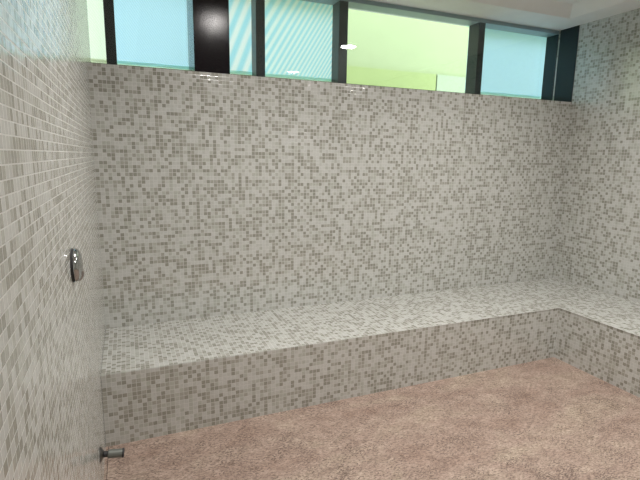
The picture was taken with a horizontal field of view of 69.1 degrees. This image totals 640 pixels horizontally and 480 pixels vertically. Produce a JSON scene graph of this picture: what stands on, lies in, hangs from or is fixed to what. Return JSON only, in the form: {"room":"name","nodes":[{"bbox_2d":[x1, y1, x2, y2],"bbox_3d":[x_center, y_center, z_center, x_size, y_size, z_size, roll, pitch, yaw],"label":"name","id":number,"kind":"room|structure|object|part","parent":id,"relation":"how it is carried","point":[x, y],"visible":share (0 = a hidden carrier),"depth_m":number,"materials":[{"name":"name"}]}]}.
{"room":"spa","nodes":[
{"label":"spa","id":0,"kind":"room"},
{"bbox_2d":[0,0,105,479],"bbox_3d":[-0.625,0.069,0.851,0.150,2.900,5.300,-3,11,-22],"label":"wall","id":1,"kind":"structure","parent":0,"point":[53,326],"depth_m":1.13,"materials":[{"name":"grey tile"}]},
{"bbox_2d":[70,248,83,281],"bbox_3d":[-0.817,0.084,1.560,0.041,0.114,0.114,-3,11,-22],"label":"shower valve","id":2,"kind":"object","parent":1,"relation":"attached to","point":[76,262],"visible":0.99,"depth_m":1.52,"materials":[{"name":"grey metal"}]},
{"bbox_2d":[99,447,124,461],"bbox_3d":[-0.977,0.998,2.185,0.106,0.068,0.068,-3,11,-22],"label":"door stop","id":3,"kind":"object","parent":1,"relation":"attached to","point":[111,453],"visible":1,"depth_m":2.17,"materials":[{"name":"silver metal"}]},
{"bbox_2d":[88,63,571,327],"bbox_3d":[0.392,-0.175,3.947,4.090,2.120,0.360,-3,11,-22],"label":"wall","id":4,"kind":"structure","parent":0,"point":[218,193],"depth_m":3.51,"materials":[{"name":"grey tile"}]},
{"bbox_2d":[187,0,229,73],"bbox_3d":[-0.772,-1.481,3.192,0.234,0.680,0.306,-3,11,-22],"label":"column","id":5,"kind":"structure","parent":4,"relation":"on","point":[207,20],"depth_m":3.08,"materials":[{"name":"black metal"}]},
{"bbox_2d":[85,0,558,99],"bbox_3d":[0.376,-1.570,3.791,4.090,0.680,0.150,-3,11,-22],"label":"window","id":6,"kind":"structure","parent":4,"relation":"in","point":[477,26],"depth_m":3.77,"materials":[{"name":"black metal"}]},
{"bbox_2d":[87,0,106,62],"bbox_3d":[-1.553,-1.529,3.139,0.195,0.630,0.044,-3,11,-22],"label":"window pane","id":7,"kind":"object","parent":6,"relation":"attached to","point":[95,11],"visible":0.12,"depth_m":3.15,"materials":[{"name":"glass"}]},
{"bbox_2d":[114,0,188,69],"bbox_3d":[-1.151,-1.552,3.303,0.595,0.630,0.044,-3,11,-22],"label":"window pane","id":8,"kind":"object","parent":6,"relation":"attached to","point":[149,33],"visible":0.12,"depth_m":3.29,"materials":[{"name":"glass"}]},
{"bbox_2d":[229,0,251,74],"bbox_3d":[-0.660,-1.581,3.503,0.305,0.630,0.044,-3,11,-22],"label":"window pane","id":9,"kind":"object","parent":6,"relation":"attached to","point":[240,33],"visible":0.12,"depth_m":3.52,"materials":[{"name":"glass"}]},
{"bbox_2d":[265,0,332,81],"bbox_3d":[-0.194,-1.607,3.693,0.655,0.630,0.044,-3,11,-22],"label":"window pane","id":10,"kind":"object","parent":6,"relation":"attached to","point":[298,33],"visible":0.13,"depth_m":3.69,"materials":[{"name":"glass"}]},
{"bbox_3d":[0.368,-1.257,3.855,4.090,0.040,0.133,-3,11,-22],"label":"rail","id":11,"kind":"part","parent":6,"relation":"part of","materials":[{"name":"teal metal"}]},
{"bbox_3d":[0.378,-1.890,3.742,4.090,0.032,0.133,-3,11,-22],"label":"head rail","id":12,"kind":"part","parent":6,"relation":"part of","materials":[{"name":"grey metal"}]},
{"bbox_2d":[465,25,546,98],"bbox_3d":[1.825,-1.723,4.515,1.010,0.630,0.044,-3,11,-22],"label":"window pane","id":13,"kind":"object","parent":6,"relation":"attached to","point":[513,63],"visible":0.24,"depth_m":4.52,"materials":[{"name":"glass"}]},
{"bbox_2d":[104,357,639,479],"bbox_3d":[1.382,1.365,1.733,4.090,0.100,4.940,-3,11,-22],"label":"floor","id":14,"kind":"structure","parent":0,"point":[551,418],"depth_m":2.65,"materials":[{"name":"pink stone"}]},
{"bbox_2d":[101,278,639,446],"bbox_3d":[1.386,1.109,1.687,4.088,0.420,4.938,-3,11,-22],"label":"bench","id":15,"kind":"object","parent":14,"relation":"on","point":[167,377],"visible":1,"depth_m":3.17,"materials":[{"name":"grey tile"}]},
{"bbox_3d":[1.389,0.917,1.653,4.088,0.030,4.938,-3,11,-22],"label":"seat","id":16,"kind":"part","parent":15,"relation":"part of","materials":[{"name":"grey tile"}]},
{"bbox_2d":[348,0,639,30],"bbox_3d":[1.366,-1.601,1.357,4.390,0.270,5.570,-3,11,-22],"label":"ceiling","id":17,"kind":"structure","parent":0,"point":[558,15],"depth_m":3.87,"materials":[{"name":"paint"}]},
{"bbox_2d":[552,8,639,302],"bbox_3d":[3.296,-0.156,2.449,0.150,2.900,5.300,-3,11,-22],"label":"wall","id":18,"kind":"structure","parent":0,"point":[598,245],"depth_m":4.09,"materials":[{"name":"grey tile"}]},
{"bbox_2d":[554,25,579,101],"bbox_3d":[2.332,-1.648,4.399,0.006,0.680,0.200,-3,11,-22],"label":"panel","id":19,"kind":"object","parent":18,"relation":"attached to","point":[568,44],"visible":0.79,"depth_m":4.39,"materials":[{"name":"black metal"}]},
{"label":"outside","id":20,"kind":"structure","parent":0,"visible":0},
{"bbox_3d":[-0.609,0.010,9.458,18.000,0.180,10.340,-3,11,-22],"label":"ground","id":21,"kind":"structure","parent":20,"visible":0},
{"bbox_2d":[93,9,532,98],"bbox_3d":[0.654,-1.668,6.122,10.000,4.300,0.200,-3,11,-22],"label":"wall","id":22,"kind":"structure","parent":21,"relation":"on","point":[375,40],"depth_m":6.04,"materials":[{"name":"paint"}]},
{"bbox_2d":[239,66,435,90],"bbox_3d":[0.278,-0.831,5.982,2.710,2.690,0.050,-3,11,-22],"label":"wall band","id":23,"kind":"object","parent":22,"relation":"attached to","point":[355,75],"visible":0.14,"depth_m":5.98,"materials":[{"name":"paint"}]},
{"bbox_2d":[435,75,508,96],"bbox_3d":[2.137,-0.938,6.740,1.270,2.690,0.050,-3,11,-22],"label":"wall band","id":24,"kind":"object","parent":22,"relation":"attached to","point":[446,83],"visible":0.14,"depth_m":6.34,"materials":[{"name":"white paint"}]}
]}

